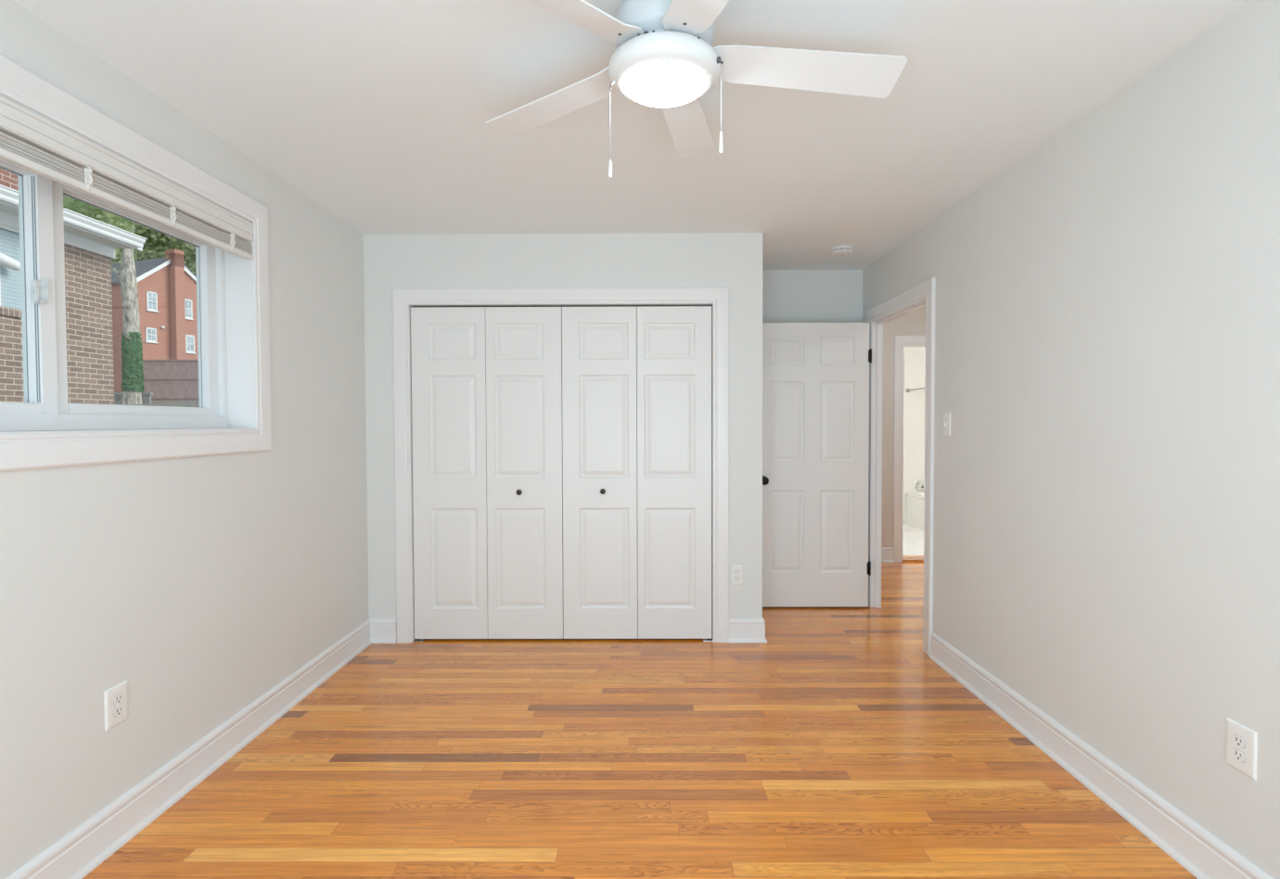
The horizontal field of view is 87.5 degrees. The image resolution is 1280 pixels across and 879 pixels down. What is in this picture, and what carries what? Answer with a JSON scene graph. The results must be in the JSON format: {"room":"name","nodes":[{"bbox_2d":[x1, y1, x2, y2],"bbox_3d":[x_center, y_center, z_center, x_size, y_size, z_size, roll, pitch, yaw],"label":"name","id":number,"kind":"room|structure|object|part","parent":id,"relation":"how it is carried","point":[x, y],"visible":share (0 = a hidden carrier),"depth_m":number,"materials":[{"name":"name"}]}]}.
{"room":"empty bedroom","nodes":[
{"label":"empty bedroom","id":0,"kind":"room"},
{"bbox_2d":[0,0,368,878],"bbox_3d":[-1.766,0.051,2.210,0.200,2.467,5.836,0,1,0],"label":"wall","id":1,"kind":"structure","parent":0,"point":[201,584],"depth_m":2.40,"materials":[{"name":"paint"}]},
{"bbox_2d":[103,680,127,731],"bbox_3d":[-1.660,0.844,2.122,0.009,0.126,0.089,0,1,0],"label":"wall outlet","id":2,"kind":"object","parent":1,"relation":"attached to","point":[116,698],"visible":1,"depth_m":2.11,"materials":[{"name":"plastic"}]},
{"bbox_2d":[113,693,123,704],"bbox_3d":[-1.657,0.825,2.122,0.003,0.029,0.038,0,1,0],"label":"receptacle","id":3,"kind":"object","parent":2,"relation":"attached to","point":[118,698],"depth_m":2.12,"materials":[{"name":"plastic"}]},
{"bbox_2d":[113,705,123,717],"bbox_3d":[-1.657,0.864,2.123,0.003,0.029,0.038,0,1,0],"label":"receptacle","id":4,"kind":"object","parent":2,"relation":"attached to","point":[118,710],"depth_m":2.12,"materials":[{"name":"plastic"}]},
{"bbox_2d":[0,54,271,471],"bbox_3d":[-1.763,-0.466,2.018,0.226,1.078,1.911,0,1,0],"label":"window","id":5,"kind":"structure","parent":1,"relation":"in","point":[224,279],"depth_m":2.22,"materials":[{"name":"paint"}]},
{"bbox_3d":[-1.815,-0.436,1.619,0.053,0.739,0.848,0,1,0],"label":"sash","id":6,"kind":"part","parent":5,"relation":"part of","materials":[{"name":"plastic"}]},
{"bbox_2d":[0,95,253,259],"bbox_3d":[-1.680,-0.825,2.009,0.052,0.156,1.706,0,1,0],"label":"window blind","id":7,"kind":"object","parent":5,"relation":"attached to","point":[15,119],"visible":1,"depth_m":2.10,"materials":[{"name":"white plastic"}]},
{"bbox_3d":[-1.675,-0.758,2.011,0.028,0.021,1.702,0,1,0],"label":"rail","id":8,"kind":"part","parent":7,"relation":"part of","materials":[{"name":"white plastic"}]},
{"bbox_3d":[-1.828,-0.460,2.448,0.044,0.748,0.804,0,1,0],"label":"sash","id":9,"kind":"part","parent":5,"relation":"part of","materials":[{"name":"plastic"}]},
{"bbox_2d":[6,618,371,878],"bbox_3d":[-1.653,1.226,1.698,0.026,0.142,4.753,0,1,0],"label":"baseboard","id":10,"kind":"structure","parent":1,"relation":"attached to","point":[78,853],"depth_m":2.38,"materials":[{"name":"paint"}]},
{"bbox_2d":[363,232,762,619],"bbox_3d":[-0.457,-0.014,4.528,2.395,2.467,0.984,0,1,0],"label":"wall","id":11,"kind":"structure","parent":0,"point":[733,261],"depth_m":4.01,"materials":[{"name":"paint"}]},
{"bbox_2d":[370,618,396,643],"bbox_3d":[-1.562,1.165,4.060,0.158,0.142,0.026,0,1,0],"label":"baseboard","id":12,"kind":"structure","parent":11,"relation":"attached to","point":[382,631],"depth_m":4.06,"materials":[{"name":"paint"}]},
{"bbox_2d":[410,307,563,639],"bbox_3d":[-0.927,0.215,4.056,0.907,2.029,0.067,0,1,0],"label":"door","id":13,"kind":"structure","parent":11,"relation":"in","point":[487,381],"depth_m":4.06,"materials":[{"name":"paint"}]},
{"bbox_2d":[392,287,729,642],"bbox_3d":[-0.473,0.161,4.087,2.018,2.141,0.128,0,1,0],"label":"door frame","id":14,"kind":"structure","parent":11,"relation":"attached to","point":[719,297],"depth_m":4.02,"materials":[{"name":"paint"}]},
{"bbox_2d":[562,306,711,639],"bbox_3d":[-0.018,0.212,4.051,0.904,2.029,0.067,0,1,0],"label":"door","id":15,"kind":"structure","parent":11,"relation":"in","point":[637,517],"depth_m":4.05,"materials":[{"name":"paint"}]},
{"bbox_2d":[730,564,743,585],"bbox_3d":[0.590,0.821,4.048,0.076,0.122,0.009,0,1,0],"label":"wall outlet","id":16,"kind":"object","parent":11,"relation":"attached to","point":[736,570],"visible":1,"depth_m":4.05,"materials":[{"name":"plastic"}]},
{"bbox_2d":[729,617,767,642],"bbox_3d":[0.655,1.145,4.540,0.231,0.142,1.010,0,1,0],"label":"baseboard","id":17,"kind":"structure","parent":11,"relation":"attached to","point":[740,630],"depth_m":4.05,"materials":[{"name":"paint"}]},
{"bbox_2d":[13,0,1250,269],"bbox_3d":[1.729,-1.338,3.897,7.181,0.200,9.720,0,1,0],"label":"ceiling","id":18,"kind":"structure","parent":0,"point":[377,112],"depth_m":2.38,"materials":[{"name":"paint"}]},
{"bbox_2d":[485,0,907,178],"bbox_3d":[0.114,-0.928,1.780,1.213,0.500,1.291,0,1,0],"label":"ceiling fan","id":19,"kind":"object","parent":18,"relation":"hanging from","point":[664,57],"visible":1,"depth_m":1.77,"materials":[{"name":"white metal"}]},
{"bbox_3d":[-0.235,-1.012,2.003,0.555,0.032,0.131,1,2,36],"label":"blade","id":20,"kind":"part","parent":19,"relation":"part of","materials":[{"name":"white wood"}]},
{"bbox_3d":[-0.214,-1.010,1.519,0.555,0.034,0.129,-2,2,-43],"label":"blade","id":21,"kind":"part","parent":19,"relation":"part of","materials":[{"name":"white wood"}]},
{"bbox_3d":[-0.077,-0.807,1.720,0.002,0.178,0.002,0,1,0],"label":"pull chain","id":22,"kind":"part","parent":19,"relation":"part of","materials":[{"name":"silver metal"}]},
{"bbox_3d":[-0.077,-0.698,1.723,0.009,0.045,0.009,0,1,0],"label":"chain pull","id":23,"kind":"part","parent":19,"relation":"part of","materials":[{"name":"plastic"}]},
{"bbox_3d":[0.065,-0.932,1.776,0.223,0.042,0.223,0,1,0],"label":"lamp shade","id":24,"kind":"part","parent":19,"relation":"part of","materials":[{"name":"white glass"}]},
{"bbox_3d":[0.150,-1.023,2.141,0.130,0.028,0.555,0,2,12],"label":"blade","id":25,"kind":"part","parent":19,"relation":"part of","materials":[{"name":"white wood"}]},
{"bbox_3d":[0.171,-1.007,1.412,0.129,0.031,0.555,-1,2,-17],"label":"blade","id":26,"kind":"part","parent":19,"relation":"part of","materials":[{"name":"white wood"}]},
{"bbox_2d":[716,56,721,63],"bbox_3d":[0.197,-0.973,1.716,0.020,0.015,0.015,1,2,37],"label":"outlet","id":27,"kind":"object","parent":19,"relation":"attached to","point":[719,59],"depth_m":1.71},
{"bbox_3d":[0.209,-0.765,1.720,0.009,0.055,0.009,0,1,0],"label":"chain pull","id":28,"kind":"part","parent":19,"relation":"part of","materials":[{"name":"plastic"}]},
{"bbox_3d":[0.439,-1.003,1.816,0.555,0.061,0.122,0,2,-7],"label":"blade","id":29,"kind":"part","parent":19,"relation":"part of","materials":[{"name":"white wood"}]},
{"bbox_2d":[831,244,854,255],"bbox_3d":[1.320,-1.226,4.358,0.144,0.046,0.144,0,1,0],"label":"smoke detector","id":30,"kind":"object","parent":18,"relation":"attached to","point":[838,250],"visible":1,"depth_m":4.31,"materials":[{"name":"plastic"}]},
{"bbox_2d":[82,524,1197,878],"bbox_3d":[1.235,1.286,3.868,6.378,0.132,9.520,0,1,0],"label":"floor","id":31,"kind":"structure","parent":0,"point":[833,746],"depth_m":2.53,"materials":[{"name":"brown wood"}]},
{"bbox_2d":[413,639,424,641],"bbox_3d":[-1.354,1.230,4.096,0.057,0.008,0.036,0,1,0],"label":"pivot bracket","id":32,"kind":"object","parent":31,"relation":"on","point":[415,640],"visible":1,"depth_m":4.09,"materials":[{"name":"metal"}]},
{"bbox_2d":[902,555,923,563],"bbox_3d":[2.861,1.149,6.432,0.753,0.024,0.210,0,1,0],"label":"threshold","id":33,"kind":"object","parent":31,"relation":"on","point":[905,558],"visible":0.12,"depth_m":6.40,"materials":[{"name":"brown wood"}]},
{"bbox_2d":[906,492,924,530],"bbox_3d":[3.880,0.905,7.842,0.924,0.408,1.524,0,1,0],"label":"bathtub","id":34,"kind":"object","parent":31,"relation":"on","point":[915,501],"visible":0.1,"depth_m":8.34,"materials":[{"name":"ceramic"}]},
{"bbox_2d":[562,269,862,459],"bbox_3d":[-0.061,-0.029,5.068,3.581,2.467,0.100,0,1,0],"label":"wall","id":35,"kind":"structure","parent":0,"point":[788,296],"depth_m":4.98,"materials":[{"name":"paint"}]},
{"bbox_2d":[881,306,925,547],"bbox_3d":[3.572,-0.058,5.755,3.717,2.467,1.314,0,1,0],"label":"wall","id":36,"kind":"structure","parent":0,"point":[913,323],"depth_m":6.30,"materials":[{"name":"paint"}]},
{"bbox_2d":[881,547,894,563],"bbox_3d":[2.069,1.095,6.327,0.659,0.142,0.026,0,1,0],"label":"baseboard","id":37,"kind":"structure","parent":36,"relation":"attached to","point":[887,553],"depth_m":6.32,"materials":[{"name":"paint"}]},
{"bbox_2d":[892,335,925,563],"bbox_3d":[2.857,0.092,6.358,0.929,2.140,0.134,0,1,0],"label":"door frame","id":38,"kind":"structure","parent":36,"relation":"attached to","point":[900,341],"depth_m":6.30,"materials":[{"name":"paint"}]},
{"bbox_2d":[902,346,925,524],"bbox_3d":[3.545,-0.133,8.631,3.000,2.467,0.100,0,1,0],"label":"wall","id":39,"kind":"structure","parent":0,"point":[915,357],"depth_m":8.58,"materials":[{"name":"paint"}]},
{"bbox_2d":[906,387,925,392],"bbox_3d":[3.429,-0.611,7.744,0.052,0.052,1.650,0,1,0],"label":"shower rod","id":40,"kind":"object","parent":39,"relation":"attached to","point":[907,390],"visible":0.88,"depth_m":8.38,"materials":[{"name":"silver metal"}]},
{"bbox_2d":[913,480,924,491],"bbox_3d":[3.602,0.598,8.567,0.150,0.150,0.066,0,1,0],"label":"shower valve","id":41,"kind":"object","parent":39,"relation":"attached to","point":[919,485],"visible":0.94,"depth_m":8.59,"materials":[{"name":"silver metal"}]},
{"bbox_2d":[862,0,1279,878],"bbox_3d":[1.682,0.041,2.191,0.066,2.467,5.836,0,1,0],"label":"wall","id":42,"kind":"structure","parent":0,"point":[1107,494],"depth_m":2.25,"materials":[{"name":"paint"}]},
{"bbox_2d":[762,322,871,606],"bbox_3d":[1.227,0.185,4.766,0.829,2.021,0.175,0,1,0],"label":"door","id":43,"kind":"structure","parent":42,"relation":"in","point":[815,376],"depth_m":4.75,"materials":[{"name":"paint"}]},
{"bbox_3d":[0.878,0.291,4.718,0.062,0.062,0.070,0,1,0],"label":"knob","id":44,"kind":"part","parent":43,"relation":"part of","materials":[{"name":"black metal"}]},
{"bbox_2d":[866,277,934,656],"bbox_3d":[1.684,0.147,4.324,0.084,2.143,1.109,0,1,0],"label":"door frame","id":45,"kind":"structure","parent":42,"relation":"attached to","point":[926,289],"depth_m":4.36,"materials":[{"name":"paint"}]},
{"bbox_2d":[943,412,950,435],"bbox_3d":[1.646,-0.082,3.598,0.019,0.126,0.080,0,1,0],"label":"light switch","id":46,"kind":"object","parent":42,"relation":"attached to","point":[946,416],"visible":1,"depth_m":3.59,"materials":[{"name":"plastic"}]},
{"bbox_2d":[929,632,1273,878],"bbox_3d":[1.636,1.221,1.540,0.026,0.142,4.472,0,1,0],"label":"baseboard","id":47,"kind":"structure","parent":42,"relation":"attached to","point":[1198,851],"depth_m":2.34,"materials":[{"name":"paint"}]},
{"bbox_2d":[1226,717,1257,780],"bbox_3d":[1.645,0.847,1.831,0.009,0.130,0.092,0,1,0],"label":"wall outlet","id":48,"kind":"object","parent":42,"relation":"attached to","point":[1241,741],"visible":1,"depth_m":1.82,"materials":[{"name":"plastic"}]},
{"bbox_2d":[1232,734,1245,748],"bbox_3d":[1.641,0.827,1.831,0.003,0.029,0.038,0,1,0],"label":"receptacle","id":49,"kind":"object","parent":48,"relation":"attached to","point":[1238,740],"depth_m":1.83,"materials":[{"name":"plastic"}]},
{"bbox_2d":[1232,748,1245,763],"bbox_3d":[1.641,0.866,1.832,0.003,0.029,0.038,0,1,0],"label":"receptacle","id":50,"kind":"object","parent":48,"relation":"attached to","point":[1238,754],"depth_m":1.83,"materials":[{"name":"plastic"}]},
{"label":"outside","id":51,"kind":"structure","parent":0,"visible":0},
{"bbox_2d":[114,400,199,407],"bbox_3d":[-53.206,-2.874,57.223,103.000,7.362,130.000,0,1,0],"label":"ground","id":52,"kind":"structure","parent":51,"point":[179,403],"depth_m":22.10,"materials":[{"name":"grey concrete"}]},
{"bbox_2d":[0,167,146,404],"bbox_3d":[-10.156,-1.074,2.518,6.868,6.250,13.385,0,1,0],"label":"brick house","id":53,"kind":"structure","parent":52,"relation":"on","point":[90,244],"depth_m":8.49,"materials":[{"name":"brown brick"}]},
{"bbox_3d":[-7.266,-1.826,2.051,0.038,0.940,12.120,0,1,0],"label":"siding trim","id":54,"kind":"part","parent":53,"relation":"part of","materials":[{"name":"white plastic"}]},
{"bbox_3d":[-7.314,-1.798,2.052,0.100,0.885,12.120,0,1,0],"label":"siding panel","id":55,"kind":"part","parent":53,"relation":"part of","materials":[{"name":"white plastic"}]},
{"bbox_3d":[-7.279,-1.311,2.065,0.128,0.091,12.120,0,1,0],"label":"rowlock sill","id":56,"kind":"part","parent":53,"relation":"part of","materials":[{"name":"brown brick"}]},
{"bbox_2d":[63,194,142,404],"bbox_3d":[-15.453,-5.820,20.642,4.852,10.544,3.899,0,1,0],"label":"tree","id":57,"kind":"object","parent":52,"relation":"on","point":[127,275],"visible":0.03,"depth_m":19.82,"materials":[{"name":"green plant"}]},
{"bbox_2d":[120,331,144,392],"bbox_3d":[-15.213,-2.328,20.021,0.588,1.834,0.598,0,1,0],"label":"ivy","id":58,"kind":"object","parent":57,"relation":"attached to","point":[137,364],"visible":0.99,"depth_m":19.85,"materials":[{"name":"green plant"}]},
{"bbox_2d":[114,392,153,404],"bbox_3d":[-16.878,-0.947,21.671,2.120,1.140,0.160,0,1,0],"label":"wall","id":59,"kind":"structure","parent":52,"relation":"on","point":[118,396],"depth_m":21.63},
{"bbox_2d":[89,208,196,276],"bbox_3d":[-54.139,-18.977,77.968,16.334,28.533,13.334,0,1,0],"label":"leafy tree","id":60,"kind":"object","parent":52,"relation":"on","point":[156,244],"visible":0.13,"depth_m":75.28,"materials":[{"name":"green plant"}]},
{"bbox_2d":[111,248,197,392],"bbox_3d":[-37.399,-7.590,49.435,9.830,11.900,5.680,0,2,20],"label":"house","id":61,"kind":"structure","parent":52,"relation":"on","point":[166,288],"depth_m":47.30,"materials":[{"name":"brick"}]},
{"bbox_3d":[-33.933,-7.271,46.384,0.025,0.860,0.610,0,2,20],"label":"pane","id":62,"kind":"part","parent":61,"relation":"part of","materials":[{"name":"white glass"}]},
{"bbox_3d":[-33.907,-9.612,46.412,0.025,1.180,0.600,0,2,20],"label":"pane","id":63,"kind":"part","parent":61,"relation":"part of","materials":[{"name":"white glass"}]},
{"bbox_3d":[-33.025,-9.547,48.813,0.025,1.280,0.530,0,2,20],"label":"pane","id":64,"kind":"part","parent":61,"relation":"part of","materials":[{"name":"white glass"}]},
{"bbox_3d":[-32.985,-7.015,48.968,0.025,1.150,0.600,0,2,20],"label":"pane","id":65,"kind":"part","parent":61,"relation":"part of","materials":[{"name":"white glass"}]},
{"bbox_2d":[142,359,198,400],"bbox_3d":[-17.773,-2.372,29.059,8.101,2.210,0.165,0,1,0],"label":"wooden fence","id":66,"kind":"object","parent":52,"relation":"on","point":[167,379],"visible":0.27,"depth_m":29.04,"materials":[{"name":"wood"}]},
{"bbox_3d":[-17.842,-3.450,28.996,7.970,0.050,0.095,0,1,0],"label":"rail","id":67,"kind":"part","parent":66,"relation":"part of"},
{"bbox_3d":[-17.839,-2.640,29.002,7.970,0.050,0.065,0,1,0],"label":"rail","id":68,"kind":"part","parent":66,"relation":"part of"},
{"bbox_3d":[-17.837,-1.811,29.024,7.970,0.050,0.065,0,1,0],"label":"rail","id":69,"kind":"part","parent":66,"relation":"part of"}
]}

